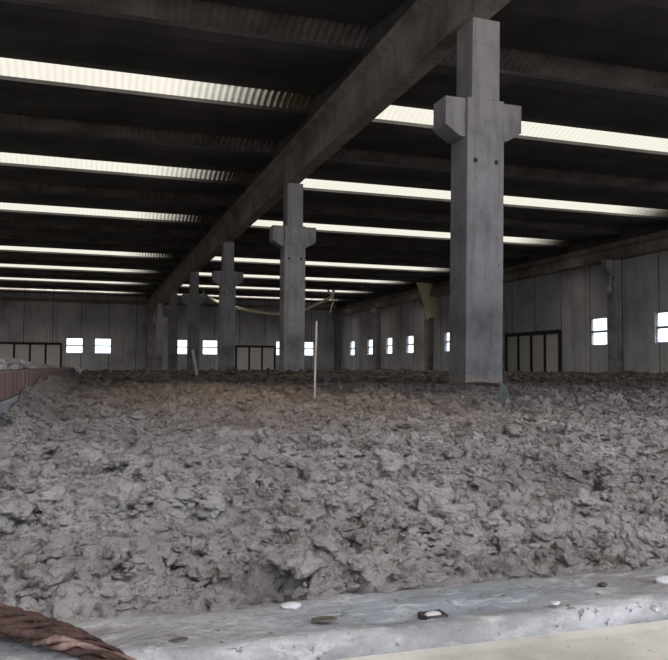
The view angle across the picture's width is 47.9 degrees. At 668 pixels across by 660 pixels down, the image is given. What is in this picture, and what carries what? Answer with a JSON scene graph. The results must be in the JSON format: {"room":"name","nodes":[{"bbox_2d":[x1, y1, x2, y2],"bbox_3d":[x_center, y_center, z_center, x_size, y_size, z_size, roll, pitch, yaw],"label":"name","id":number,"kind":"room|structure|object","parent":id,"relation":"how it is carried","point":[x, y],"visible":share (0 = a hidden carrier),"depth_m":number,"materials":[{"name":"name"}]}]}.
{"room":"waste facility","nodes":[
{"label":"waste facility","id":0,"kind":"room"},
{"bbox_2d":[0,292,336,370],"bbox_3d":[-17.131,0.253,69.908,37.520,7.620,0.220,1,-3,-18],"label":"wall","id":1,"kind":"structure","parent":0,"point":[121,323],"depth_m":69.25,"materials":[{"name":"concrete"}]},
{"bbox_2d":[0,342,61,367],"bbox_3d":[-26.866,2.457,66.414,5.330,2.760,0.100,1,-3,-18],"label":"gate","id":2,"kind":"object","parent":1,"relation":"attached to","point":[50,353],"visible":0.58,"depth_m":66.57,"materials":[{"name":"grey metal"}]},
{"bbox_2d":[3,305,60,337],"bbox_3d":[-26.773,-0.749,66.666,4.700,2.850,0.048,1,-3,-18],"label":"wall panel","id":3,"kind":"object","parent":1,"relation":"attached to","point":[26,321],"depth_m":66.63,"materials":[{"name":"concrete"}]},
{"bbox_2d":[0,297,145,304],"bbox_3d":[-26.034,-2.660,66.867,18.110,0.296,0.296,1,-3,-18],"label":"beam","id":4,"kind":"structure","parent":1,"relation":"attached to","point":[1,298],"depth_m":67.53,"materials":[{"name":"concrete"}]},
{"bbox_2d":[66,338,82,352],"bbox_3d":[-23.395,1.405,67.809,1.440,1.380,0.100,1,-3,-18],"label":"window","id":5,"kind":"structure","parent":1,"relation":"in","point":[66,338],"depth_m":67.78,"materials":[{"name":"white glass"}]},
{"bbox_2d":[94,338,110,353],"bbox_3d":[-21.075,1.455,68.563,1.440,1.380,0.100,1,-3,-18],"label":"window","id":6,"kind":"structure","parent":1,"relation":"in","point":[95,338],"depth_m":68.56,"materials":[{"name":"white glass"}]},
{"bbox_2d":[202,340,217,354],"bbox_3d":[-11.805,1.658,71.579,1.440,1.380,0.100,1,-3,-18],"label":"window","id":7,"kind":"structure","parent":1,"relation":"in","point":[203,340],"depth_m":71.57,"materials":[{"name":"white metal"}]},
{"bbox_2d":[162,302,334,310],"bbox_3d":[-8.303,-2.273,72.635,17.510,0.296,0.296,1,-3,-18],"label":"beam","id":8,"kind":"structure","parent":1,"relation":"attached to","point":[164,303],"depth_m":72.67,"materials":[{"name":"concrete"}]},
{"bbox_2d":[235,314,273,341],"bbox_3d":[-8.187,-0.193,72.706,4.800,2.550,0.048,1,-3,-18],"label":"wall panel","id":9,"kind":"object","parent":1,"relation":"attached to","point":[247,327],"depth_m":72.84,"materials":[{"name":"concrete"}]},
{"bbox_2d":[235,345,275,370],"bbox_3d":[-8.184,2.865,72.492,5.230,2.760,0.100,1,-3,-18],"label":"gate","id":10,"kind":"object","parent":1,"relation":"attached to","point":[254,357],"visible":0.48,"depth_m":72.69,"materials":[{"name":"grey metal"}]},
{"bbox_2d":[305,342,313,355],"bbox_3d":[-2.725,1.856,74.533,1.440,1.380,0.100,1,-3,-18],"label":"window","id":11,"kind":"structure","parent":1,"relation":"in","point":[313,342],"depth_m":74.66,"materials":[{"name":"white glass"}]},
{"bbox_2d":[0,565,667,659],"bbox_3d":[0.507,0.817,0.648,3.800,1.138,0.391,1,-3,-18],"label":"concrete curb","id":12,"kind":"structure","parent":0,"point":[512,619],"depth_m":0.64,"materials":[{"name":"concrete"}]},
{"bbox_2d":[0,602,136,659],"bbox_3d":[-0.217,0.226,0.563,0.304,0.031,0.041,-1,-3,31],"label":"rope","id":13,"kind":"object","parent":12,"relation":"on","point":[18,623],"visible":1,"depth_m":0.56,"materials":[{"name":"brown fabric"}]},
{"bbox_2d":[168,637,187,642],"bbox_3d":[-0.122,0.242,0.588,0.016,0.001,0.008,2,-3,-29],"label":"dry leaf","id":14,"kind":"object","parent":12,"relation":"on","point":[177,639],"visible":1,"depth_m":0.59,"materials":[{"name":"brown plant"}]},
{"bbox_2d":[280,602,300,609],"bbox_3d":[-0.039,0.246,0.672,0.016,0.007,0.016,-1,-3,28],"label":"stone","id":15,"kind":"object","parent":12,"relation":"on","point":[286,605],"visible":1,"depth_m":0.67,"materials":[{"name":"white stone"}]},
{"bbox_2d":[311,616,336,621],"bbox_3d":[-0.009,0.245,0.638,0.023,0.001,0.011,1,-3,-12],"label":"dry leaf","id":16,"kind":"object","parent":12,"relation":"on","point":[320,618],"visible":1,"depth_m":0.64,"materials":[{"name":"brown plant"}]},
{"bbox_2d":[418,609,447,619],"bbox_3d":[0.088,0.257,0.667,0.022,0.014,0.016,1,-3,-21],"label":"chip","id":17,"kind":"object","parent":12,"relation":"attached to","point":[423,615],"visible":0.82,"depth_m":0.66,"materials":[{"name":"stone"}]},
{"bbox_2d":[549,600,559,604],"bbox_3d":[0.202,0.249,0.686,0.010,0.004,0.007,1,-3,-18],"label":"chip","id":18,"kind":"object","parent":12,"relation":"on","point":[555,602],"visible":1,"depth_m":0.68,"materials":[{"name":"white stone"}]},
{"bbox_2d":[597,582,607,586],"bbox_3d":[0.267,0.253,0.746,0.012,0.005,0.008,1,-3,-18],"label":"crumb","id":19,"kind":"object","parent":12,"relation":"on","point":[601,584],"visible":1,"depth_m":0.74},
{"bbox_2d":[649,605,659,611],"bbox_3d":[0.286,0.248,0.670,0.007,0.005,0.009,1,-3,-18],"label":"chip","id":20,"kind":"object","parent":12,"relation":"on","point":[654,608],"visible":1,"depth_m":0.67,"materials":[{"name":"white stone"}]},
{"bbox_2d":[654,576,667,583],"bbox_3d":[0.331,0.252,0.755,0.014,0.010,0.019,-3,-4,45],"label":"chip","id":21,"kind":"object","parent":12,"relation":"on","point":[660,579],"visible":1,"depth_m":0.75,"materials":[{"name":"white stone"}]},
{"bbox_2d":[341,241,667,373],"bbox_3d":[12.737,-1.150,38.488,0.220,7.620,78.100,1,-3,-18],"label":"wall","id":22,"kind":"structure","parent":0,"point":[583,293],"depth_m":38.80,"materials":[{"name":"concrete"}]},
{"bbox_2d":[350,341,353,355],"bbox_3d":[1.835,1.745,71.804,0.100,1.380,1.300,1,-3,-18],"label":"window","id":23,"kind":"structure","parent":22,"relation":"in","point":[351,348],"depth_m":72.38,"materials":[{"name":"white metal"}]},
{"bbox_2d":[407,335,412,352],"bbox_3d":[6.051,1.123,58.889,0.100,1.380,1.300,1,-3,-18],"label":"window","id":24,"kind":"structure","parent":22,"relation":"in","point":[408,344],"depth_m":59.46,"materials":[{"name":"white glass"}]},
{"bbox_2d":[505,329,560,372],"bbox_3d":[11.160,1.475,42.512,0.100,2.760,5.530,1,-3,-18],"label":"gate","id":25,"kind":"object","parent":22,"relation":"attached to","point":[539,351],"visible":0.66,"depth_m":42.29,"materials":[{"name":"grey metal"}]},
{"bbox_2d":[508,276,560,326],"bbox_3d":[11.263,-1.538,42.606,0.048,2.450,5.200,1,-3,-18],"label":"wall panel","id":26,"kind":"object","parent":22,"relation":"attached to","point":[533,302],"depth_m":42.36,"materials":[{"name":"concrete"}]},
{"bbox_2d":[591,317,606,345],"bbox_3d":[13.148,0.077,37.142,0.100,1.380,1.300,1,-3,-18],"label":"window","id":27,"kind":"structure","parent":22,"relation":"in","point":[592,331],"depth_m":37.58,"materials":[{"name":"white metal"}]},
{"bbox_2d":[656,311,667,342],"bbox_3d":[14.559,-0.131,32.821,0.100,1.380,1.300,1,-3,-18],"label":"window","id":28,"kind":"structure","parent":22,"relation":"in","point":[657,326],"depth_m":33.37,"materials":[{"name":"white glass"}]},
{"bbox_3d":[-6.182,2.590,36.093,37.680,0.300,71.180,1,-3,-18],"label":"floor","id":29,"kind":"structure","parent":0,"visible":0},
{"bbox_2d":[0,367,71,416],"bbox_3d":[-3.110,0.744,8.321,0.138,0.650,13.400,1,-3,-18],"label":"board","id":30,"kind":"object","parent":29,"relation":"on","point":[12,382],"visible":0.19,"depth_m":3.31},
{"bbox_2d":[0,358,55,370],"bbox_3d":[-1.889,0.213,4.636,0.147,0.067,4.812,1,-3,-18],"label":"rubble pile","id":31,"kind":"object","parent":30,"relation":"on","point":[14,364],"visible":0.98,"depth_m":3.72,"materials":[{"name":"grey stone"}]},
{"bbox_2d":[143,311,154,370],"bbox_3d":[-16.992,1.157,69.453,1.240,5.770,0.528,1,-3,-18],"label":"concrete column","id":32,"kind":"structure","parent":29,"relation":"on","point":[149,327],"depth_m":69.21,"materials":[{"name":"concrete"}]},
{"bbox_2d":[151,303,167,370],"bbox_3d":[-14.051,0.723,60.441,1.240,5.770,0.528,1,-3,-18],"label":"concrete column","id":33,"kind":"structure","parent":29,"relation":"on","point":[159,321],"depth_m":60.21,"materials":[{"name":"concrete"}]},
{"bbox_2d":[146,293,156,310],"bbox_3d":[-15.607,-2.384,65.253,0.650,0.893,9.788,1,-3,-18],"label":"beam","id":34,"kind":"structure","parent":33,"relation":"on","point":[151,301],"depth_m":64.98,"materials":[{"name":"concrete"}]},
{"bbox_2d":[0,289,149,299],"bbox_3d":[-25.349,-3.192,65.433,18.544,0.617,3.840,1,-3,-18],"label":"roof panel","id":35,"kind":"object","parent":34,"relation":"on","point":[1,290],"visible":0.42,"depth_m":64.83,"materials":[{"name":"concrete"}]},
{"bbox_2d":[0,284,153,296],"bbox_3d":[-24.171,-3.366,61.825,18.544,0.617,3.960,1,-3,-18],"label":"roof panel","id":36,"kind":"object","parent":34,"relation":"on","point":[1,285],"depth_m":62.03,"materials":[{"name":"metal"}]},
{"bbox_2d":[168,295,348,306],"bbox_3d":[-7.716,-2.807,71.170,18.524,0.617,3.840,1,-3,-18],"label":"roof panel","id":37,"kind":"object","parent":34,"relation":"on","point":[339,303],"visible":0.46,"depth_m":70.50,"materials":[{"name":"metal"}]},
{"bbox_2d":[177,291,363,304],"bbox_3d":[-6.538,-2.981,67.562,18.524,0.617,3.960,1,-3,-18],"label":"roof panel","id":38,"kind":"object","parent":34,"relation":"on","point":[353,300],"depth_m":67.45,"materials":[{"name":"metal"}]},
{"bbox_2d":[178,286,378,300],"bbox_3d":[-5.324,-3.160,63.838,18.524,0.617,3.840,1,-3,-18],"label":"roof panel","id":39,"kind":"object","parent":34,"relation":"on","point":[367,296],"visible":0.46,"depth_m":63.02,"materials":[{"name":"metal"}]},
{"bbox_2d":[176,289,363,297],"bbox_3d":[-5.819,-3.247,65.366,18.524,0.283,0.880,1,-3,-18],"label":"sheet","id":40,"kind":"object","parent":39,"relation":"on","point":[177,289],"visible":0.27,"depth_m":65.63,"materials":[{"name":"white plastic"}]},
{"bbox_2d":[164,291,182,370],"bbox_3d":[-10.828,0.248,50.564,1.240,5.770,0.528,1,-3,-18],"label":"concrete column","id":41,"kind":"structure","parent":29,"relation":"on","point":[173,312],"depth_m":50.33,"materials":[{"name":"concrete"}]},
{"bbox_2d":[155,278,169,302],"bbox_3d":[-12.474,-2.846,55.656,0.650,0.893,10.376,1,-3,-18],"label":"beam","id":42,"kind":"structure","parent":41,"relation":"on","point":[163,292],"depth_m":55.33,"materials":[{"name":"concrete"}]},
{"bbox_2d":[0,279,157,292],"bbox_3d":[-22.956,-3.545,58.102,18.544,0.617,3.840,1,-3,-18],"label":"roof panel","id":43,"kind":"object","parent":42,"relation":"on","point":[155,287],"visible":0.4,"depth_m":57.64,"materials":[{"name":"concrete"}]},
{"bbox_2d":[0,283,153,289],"bbox_3d":[-23.451,-3.632,59.630,18.544,0.283,0.880,1,-3,-18],"label":"sheet","id":44,"kind":"object","parent":43,"relation":"on","point":[0,283],"visible":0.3,"depth_m":60.72,"materials":[{"name":"white plastic"}]},
{"bbox_2d":[0,273,162,287],"bbox_3d":[-21.778,-3.719,54.494,18.544,0.617,3.960,1,-3,-18],"label":"roof panel","id":45,"kind":"object","parent":42,"relation":"on","point":[1,274],"depth_m":54.85,"materials":[{"name":"concrete"}]},
{"bbox_2d":[0,266,167,283],"bbox_3d":[-20.563,-3.898,50.771,18.544,0.617,3.840,1,-3,-18],"label":"roof panel","id":46,"kind":"object","parent":42,"relation":"on","point":[18,269],"visible":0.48,"depth_m":50.34,"materials":[{"name":"concrete"}]},
{"bbox_2d":[0,271,162,279],"bbox_3d":[-21.058,-3.985,52.298,18.544,0.283,0.880,1,-3,-18],"label":"sheet","id":47,"kind":"object","parent":46,"relation":"on","point":[6,272],"visible":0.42,"depth_m":53.48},
{"bbox_2d":[0,259,173,276],"bbox_3d":[-19.385,-4.072,47.163,18.544,0.617,3.960,1,-3,-18],"label":"roof panel","id":48,"kind":"object","parent":42,"relation":"on","point":[2,261],"depth_m":47.68,"materials":[{"name":"concrete"}]},
{"bbox_2d":[182,281,396,297],"bbox_3d":[-4.146,-3.334,60.230,18.524,0.617,3.960,1,-3,-18],"label":"roof panel","id":49,"kind":"object","parent":42,"relation":"on","point":[383,292],"depth_m":60.30,"materials":[{"name":"metal"}]},
{"bbox_2d":[202,290,334,314],"bbox_3d":[-5.420,-2.447,60.166,10.997,2.829,4.401,0,-3,0],"label":"hose","id":50,"kind":"object","parent":49,"relation":"hanging from","point":[203,291],"visible":0.74,"depth_m":60.29,"materials":[{"name":"plastic"}]},
{"bbox_2d":[199,275,415,293],"bbox_3d":[-2.931,-3.513,56.507,18.524,0.617,3.840,1,-3,-18],"label":"roof panel","id":51,"kind":"object","parent":42,"relation":"on","point":[401,287],"visible":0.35,"depth_m":56.03,"materials":[{"name":"concrete"}]},
{"bbox_2d":[188,279,397,288],"bbox_3d":[-3.426,-3.600,58.034,18.524,0.283,0.880,1,-3,-18],"label":"sheet","id":52,"kind":"object","parent":51,"relation":"on","point":[203,280],"visible":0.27,"depth_m":59.10,"materials":[{"name":"white plastic"}]},
{"bbox_2d":[182,272,205,370],"bbox_3d":[-7.604,-0.228,40.688,1.240,5.770,0.528,1,-3,-18],"label":"concrete column","id":53,"kind":"structure","parent":29,"relation":"on","point":[193,299],"depth_m":40.47,"materials":[{"name":"concrete"}]},
{"bbox_2d":[168,257,189,290],"bbox_3d":[-9.251,-3.321,45.779,0.650,0.893,10.376,1,-3,-18],"label":"beam","id":54,"kind":"structure","parent":53,"relation":"on","point":[180,275],"depth_m":45.48,"materials":[{"name":"concrete"}]},
{"bbox_2d":[0,249,180,269],"bbox_3d":[-18.170,-4.251,43.439,18.544,0.617,3.840,1,-3,-18],"label":"roof panel","id":55,"kind":"object","parent":54,"relation":"on","point":[177,261],"visible":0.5,"depth_m":43.30,"materials":[{"name":"concrete"}]},
{"bbox_2d":[0,255,174,266],"bbox_3d":[-18.666,-4.338,44.967,18.544,0.283,0.880,1,-3,-18],"label":"sheet","id":56,"kind":"object","parent":55,"relation":"on","point":[1,256],"visible":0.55,"depth_m":46.27,"materials":[{"name":"grey metal"}]},
{"bbox_2d":[198,268,437,288],"bbox_3d":[-1.753,-3.687,52.899,18.524,0.617,3.960,1,-3,-18],"label":"roof panel","id":57,"kind":"object","parent":54,"relation":"on","point":[204,270],"depth_m":52.81,"materials":[{"name":"concrete"}]},
{"bbox_2d":[416,282,437,319],"bbox_3d":[6.789,-2.076,54.079,1.981,2.620,0.244,2,-3,-30],"label":"sheet","id":58,"kind":"object","parent":57,"relation":"hanging from","point":[430,303],"visible":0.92,"depth_m":54.12,"materials":[{"name":"plastic"}]},
{"bbox_2d":[206,260,449,283],"bbox_3d":[-0.538,-3.866,49.176,18.524,0.617,3.840,1,-3,-18],"label":"roof panel","id":59,"kind":"object","parent":54,"relation":"on","point":[445,276],"visible":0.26,"depth_m":48.13,"materials":[{"name":"concrete"}]},
{"bbox_2d":[203,265,440,278],"bbox_3d":[-1.033,-3.953,50.703,18.524,0.283,0.880,1,-3,-18],"label":"sheet","id":60,"kind":"object","parent":59,"relation":"on","point":[205,266],"visible":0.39,"depth_m":51.33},
{"bbox_2d":[212,251,449,271],"bbox_3d":[0.640,-4.040,45.568,18.524,0.617,3.960,1,-3,-18],"label":"roof panel","id":61,"kind":"object","parent":54,"relation":"on","point":[237,254],"depth_m":45.13,"materials":[{"name":"concrete"}]},
{"bbox_2d":[212,242,242,370],"bbox_3d":[-4.381,-0.703,30.811,1.240,5.770,0.528,1,-3,-18],"label":"concrete column","id":62,"kind":"structure","parent":29,"relation":"on","point":[227,279],"depth_m":30.59,"materials":[{"name":"concrete"}]},
{"bbox_2d":[187,221,222,271],"bbox_3d":[-6.028,-3.796,35.903,0.650,0.893,10.376,1,-3,-18],"label":"beam","id":63,"kind":"structure","parent":62,"relation":"on","point":[209,246],"depth_m":35.13,"materials":[{"name":"concrete"}]},
{"bbox_2d":[0,239,189,262],"bbox_3d":[-16.992,-4.425,39.831,18.544,0.617,3.960,1,-3,-18],"label":"roof panel","id":64,"kind":"object","parent":63,"relation":"on","point":[184,252],"depth_m":40.56,"materials":[{"name":"concrete"}]},
{"bbox_2d":[0,225,199,253],"bbox_3d":[-15.778,-4.604,36.108,18.544,0.617,3.840,1,-3,-18],"label":"roof panel","id":65,"kind":"object","parent":63,"relation":"on","point":[12,230],"visible":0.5,"depth_m":36.18,"materials":[{"name":"concrete"}]},
{"bbox_2d":[0,234,190,248],"bbox_3d":[-16.273,-4.691,37.636,18.544,0.283,0.880,1,-3,-18],"label":"sheet","id":66,"kind":"object","parent":65,"relation":"on","point":[2,236],"visible":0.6,"depth_m":39.03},
{"bbox_2d":[0,209,211,242],"bbox_3d":[-14.581,-4.780,32.442,18.544,0.617,3.840,1,-3,-18],"label":"roof panel","id":67,"kind":"object","parent":63,"relation":"on","point":[204,228],"visible":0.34,"depth_m":32.63,"materials":[{"name":"concrete"}]},
{"bbox_2d":[0,220,200,236],"bbox_3d":[-15.076,-4.867,33.970,18.544,0.283,0.880,1,-3,-18],"label":"sheet","id":68,"kind":"object","parent":67,"relation":"on","point":[2,222],"visible":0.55,"depth_m":35.42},
{"bbox_2d":[233,239,528,267],"bbox_3d":[1.855,-4.219,41.844,18.524,0.617,3.840,1,-3,-18],"label":"roof panel","id":69,"kind":"object","parent":63,"relation":"on","point":[508,260],"visible":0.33,"depth_m":40.50,"materials":[{"name":"concrete"}]},
{"bbox_2d":[234,247,449,262],"bbox_3d":[1.360,-4.305,43.372,18.524,0.283,0.880,1,-3,-18],"label":"sheet","id":70,"kind":"object","parent":69,"relation":"on","point":[261,250],"visible":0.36,"depth_m":43.44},
{"bbox_2d":[241,225,570,262],"bbox_3d":[3.051,-4.395,38.179,18.524,0.617,3.840,1,-3,-18],"label":"roof panel","id":71,"kind":"object","parent":63,"relation":"on","point":[541,251],"visible":0.46,"depth_m":37.07,"materials":[{"name":"concrete"}]},
{"bbox_2d":[236,235,534,255],"bbox_3d":[2.556,-4.482,39.706,18.524,0.283,0.880,1,-3,-18],"label":"sheet","id":72,"kind":"object","parent":71,"relation":"on","point":[243,237],"visible":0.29,"depth_m":39.81,"materials":[{"name":"grey metal"}]},
{"bbox_2d":[252,208,619,252],"bbox_3d":[4.229,-4.569,34.570,18.524,0.617,3.960,1,-3,-18],"label":"roof panel","id":73,"kind":"object","parent":63,"relation":"on","point":[587,239],"depth_m":34.57,"materials":[{"name":"concrete"}]},
{"bbox_2d":[269,183,315,370],"bbox_3d":[-1.158,-1.178,20.935,1.240,5.770,0.528,1,-3,-18],"label":"concrete column","id":74,"kind":"structure","parent":29,"relation":"on","point":[292,238],"depth_m":20.72,"materials":[{"name":"concrete"}]},
{"bbox_2d":[219,153,285,241],"bbox_3d":[-2.804,-4.272,26.026,0.650,0.893,10.376,1,-3,-18],"label":"beam","id":75,"kind":"structure","parent":74,"relation":"on","point":[266,191],"depth_m":24.84,"materials":[{"name":"concrete"}]},
{"bbox_2d":[0,189,226,228],"bbox_3d":[-13.403,-4.954,28.834,18.544,0.617,3.960,1,-3,-18],"label":"roof panel","id":76,"kind":"object","parent":75,"relation":"on","point":[6,195],"depth_m":29.75,"materials":[{"name":"concrete"}]},
{"bbox_2d":[0,162,246,211],"bbox_3d":[-12.189,-5.133,25.111,18.544,0.617,3.840,1,-3,-18],"label":"roof panel","id":77,"kind":"object","parent":75,"relation":"on","point":[12,172],"visible":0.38,"depth_m":25.58,"materials":[{"name":"metal"}]},
{"bbox_2d":[0,181,229,204],"bbox_3d":[-12.684,-5.220,26.639,18.544,0.283,0.880,1,-3,-18],"label":"sheet","id":78,"kind":"object","parent":77,"relation":"on","point":[9,185],"visible":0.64,"depth_m":28.19,"materials":[{"name":"grey metal"}]},
{"bbox_2d":[0,127,272,189],"bbox_3d":[-11.011,-5.307,21.503,18.544,0.617,3.960,1,-3,-18],"label":"roof panel","id":79,"kind":"object","parent":75,"relation":"on","point":[12,140],"depth_m":22.57,"materials":[{"name":"concrete"}]},
{"bbox_2d":[279,187,667,240],"bbox_3d":[5.444,-4.748,30.847,18.524,0.617,3.840,1,-3,-18],"label":"roof panel","id":80,"kind":"object","parent":75,"relation":"on","point":[638,225],"visible":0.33,"depth_m":30.05,"materials":[{"name":"concrete"}]},
{"bbox_2d":[272,202,628,233],"bbox_3d":[4.949,-4.835,32.375,18.524,0.283,0.880,1,-3,-18],"label":"sheet","id":81,"kind":"object","parent":80,"relation":"on","point":[306,207],"visible":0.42,"depth_m":32.20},
{"bbox_2d":[300,158,667,216],"bbox_3d":[6.622,-4.922,27.239,18.524,0.617,3.960,1,-3,-18],"label":"roof panel","id":82,"kind":"object","parent":75,"relation":"on","point":[343,170],"depth_m":26.63,"materials":[{"name":"concrete"}]},
{"bbox_2d":[0,367,667,621],"bbox_3d":[-0.002,2.222,37.944,24.160,0.678,70.888,1,-3,-18],"label":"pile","id":83,"kind":"object","parent":29,"relation":"on","point":[126,492],"visible":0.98,"depth_m":1.58,"materials":[{"name":"grey soil"}]},
{"bbox_2d":[191,350,197,375],"bbox_3d":[-3.099,0.797,16.811,0.204,0.719,0.050,1,-3,-22],"label":"plank","id":84,"kind":"object","parent":83,"relation":"on","point":[192,351],"visible":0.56,"depth_m":16.79,"materials":[{"name":"grey wood"}]},
{"bbox_2d":[314,321,316,397],"bbox_3d":[-0.149,0.288,5.983,0.030,0.720,0.020,1,-3,-18],"label":"stake","id":85,"kind":"object","parent":83,"relation":"on","point":[315,352],"visible":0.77,"depth_m":5.98,"materials":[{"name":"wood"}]},
{"bbox_2d":[499,382,511,405],"bbox_3d":[1.217,0.471,5.318,0.107,0.206,0.064,0,-3,8],"label":"shard","id":86,"kind":"object","parent":83,"relation":"on","point":[504,394],"visible":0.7,"depth_m":5.31},
{"bbox_2d":[332,316,340,368],"bbox_3d":[0.245,1.505,75.087,0.776,5.830,0.540,1,-3,-18],"label":"wall column","id":87,"kind":"structure","parent":29,"relation":"on","point":[336,319],"depth_m":74.93,"materials":[{"name":"concrete"}]},
{"bbox_2d":[371,308,380,369],"bbox_3d":[3.589,1.012,64.840,0.776,5.830,0.540,1,-3,-18],"label":"wall column","id":88,"kind":"structure","parent":29,"relation":"on","point":[376,312],"depth_m":64.69,"materials":[{"name":"concrete"}]},
{"bbox_2d":[334,299,375,315],"bbox_3d":[2.000,-2.063,70.303,0.546,0.833,11.056,1,-3,-18],"label":"beam","id":89,"kind":"structure","parent":88,"relation":"on","point":[367,305],"depth_m":69.78,"materials":[{"name":"concrete"}]},
{"bbox_2d":[420,298,432,370],"bbox_3d":[6.772,0.542,55.087,0.776,5.830,0.540,1,-3,-18],"label":"wall column","id":90,"kind":"structure","parent":29,"relation":"on","point":[428,322],"depth_m":54.90,"materials":[{"name":"concrete"}]},
{"bbox_2d":[374,289,420,307],"bbox_3d":[5.308,-2.551,60.166,0.546,0.833,10.246,1,-3,-18],"label":"beam","id":91,"kind":"structure","parent":90,"relation":"on","point":[412,295],"depth_m":60.20,"materials":[{"name":"concrete"}]},
{"bbox_2d":[433,17,520,383],"bbox_3d":[2.102,-1.653,11.070,1.240,5.770,0.528,2,-3,-18],"label":"concrete column","id":92,"kind":"structure","parent":29,"relation":"on","point":[477,125],"depth_m":10.86,"materials":[{"name":"concrete"}]},
{"bbox_2d":[280,0,464,183],"bbox_3d":[0.419,-4.747,16.150,0.650,0.893,10.376,1,-3,-18],"label":"beam","id":93,"kind":"structure","parent":92,"relation":"on","point":[426,33],"depth_m":14.31,"materials":[{"name":"concrete"}]},
{"bbox_2d":[0,75,308,161],"bbox_3d":[-9.796,-5.486,17.780,18.544,0.617,3.840,1,-3,-18],"label":"roof panel","id":94,"kind":"object","parent":93,"relation":"on","point":[18,96],"visible":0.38,"depth_m":18.49,"materials":[{"name":"metal"}]},
{"bbox_2d":[0,113,277,152],"bbox_3d":[-10.291,-5.573,19.307,18.544,0.283,0.880,1,-3,-18],"label":"sheet","id":95,"kind":"object","parent":94,"relation":"on","point":[6,120],"visible":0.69,"depth_m":20.96,"materials":[{"name":"grey metal"}]},
{"bbox_2d":[0,0,362,121],"bbox_3d":[-8.618,-5.660,14.171,18.544,0.617,3.960,1,-3,-18],"label":"roof panel","id":96,"kind":"object","parent":93,"relation":"on","point":[35,31],"depth_m":15.34,"materials":[{"name":"concrete"}]},
{"bbox_2d":[202,0,416,61],"bbox_3d":[-7.403,-5.839,10.448,18.544,0.617,3.840,1,-3,-18],"label":"roof panel","id":97,"kind":"object","parent":93,"relation":"on","point":[382,15],"visible":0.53,"depth_m":13.50,"materials":[{"name":"metal"}]},
{"bbox_2d":[30,0,373,48],"bbox_3d":[-7.898,-5.926,11.976,18.544,0.283,0.880,1,-3,-18],"label":"sheet","id":98,"kind":"object","parent":97,"relation":"on","point":[197,12],"visible":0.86,"depth_m":14.03,"materials":[{"name":"grey metal"}]},
{"bbox_2d":[341,119,667,180],"bbox_3d":[7.837,-5.101,23.516,18.524,0.617,3.840,1,-3,-18],"label":"roof panel","id":99,"kind":"object","parent":93,"relation":"on","point":[390,136],"visible":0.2,"depth_m":21.86,"materials":[{"name":"metal"}]},
{"bbox_2d":[330,148,667,190],"bbox_3d":[7.342,-5.188,25.043,18.524,0.283,0.880,1,-3,-18],"label":"sheet","id":100,"kind":"object","parent":99,"relation":"on","point":[342,153],"visible":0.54,"depth_m":24.78,"materials":[{"name":"grey metal"}]},
{"bbox_2d":[375,60,667,152],"bbox_3d":[9.014,-5.275,19.907,18.524,0.617,3.960,1,-3,-18],"label":"roof panel","id":101,"kind":"object","parent":93,"relation":"on","point":[542,99],"depth_m":18.13,"materials":[{"name":"concrete"}]},
{"bbox_2d":[489,0,667,72],"bbox_3d":[10.229,-5.454,16.185,18.524,0.617,3.840,1,-3,-18],"label":"roof panel","id":102,"kind":"object","parent":93,"relation":"on","point":[628,33],"visible":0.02,"depth_m":13.96,"materials":[{"name":"metal"}]},
{"bbox_2d":[443,47,667,92],"bbox_3d":[9.734,-5.541,17.712,18.524,0.283,0.880,1,-3,-18],"label":"sheet","id":103,"kind":"object","parent":102,"relation":"on","point":[510,59],"visible":0.5,"depth_m":16.37,"materials":[{"name":"grey metal"}]},
{"bbox_2d":[460,0,510,23],"bbox_3d":[4.495,-5.348,3.661,0.650,0.893,15.878,1,-3,-18],"label":"beam","id":104,"kind":"structure","parent":92,"relation":"on","point":[483,9],"depth_m":10.79,"materials":[{"name":"concrete"}]},
{"bbox_2d":[502,283,506,371],"bbox_3d":[9.955,0.073,45.334,0.776,5.830,0.540,1,-3,-18],"label":"wall column","id":105,"kind":"structure","parent":29,"relation":"on","point":[504,284],"depth_m":45.20,"materials":[{"name":"concrete"}]},
{"bbox_2d":[430,281,449,296],"bbox_3d":[8.492,-3.021,50.413,0.546,0.833,10.246,1,-3,-18],"label":"beam","id":106,"kind":"structure","parent":105,"relation":"on","point":[440,289],"depth_m":52.83,"materials":[{"name":"concrete"}]},
{"bbox_2d":[601,259,622,372],"bbox_3d":[13.138,-0.397,35.581,0.776,5.830,0.540,1,-3,-18],"label":"wall column","id":107,"kind":"structure","parent":29,"relation":"on","point":[612,268],"depth_m":35.45,"materials":[{"name":"concrete"}]},
{"bbox_2d":[503,243,610,282],"bbox_3d":[11.675,-3.490,40.660,0.546,0.833,10.246,1,-3,-18],"label":"beam","id":108,"kind":"structure","parent":107,"relation":"on","point":[592,256],"depth_m":39.62,"materials":[{"name":"concrete"}]},
{"bbox_2d":[606,276,611,291],"bbox_3d":[13.008,-2.377,35.634,0.228,1.190,0.340,1,-3,-18],"label":"wall fitting","id":109,"kind":"object","parent":107,"relation":"attached to","point":[608,287],"visible":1,"depth_m":35.58,"materials":[{"name":"grey metal"}]},
{"bbox_2d":[608,230,667,259],"bbox_3d":[14.858,-3.959,30.907,0.546,0.833,10.246,1,-3,-18],"label":"beam","id":110,"kind":"structure","parent":107,"relation":"on","point":[656,242],"depth_m":33.77,"materials":[{"name":"concrete"}]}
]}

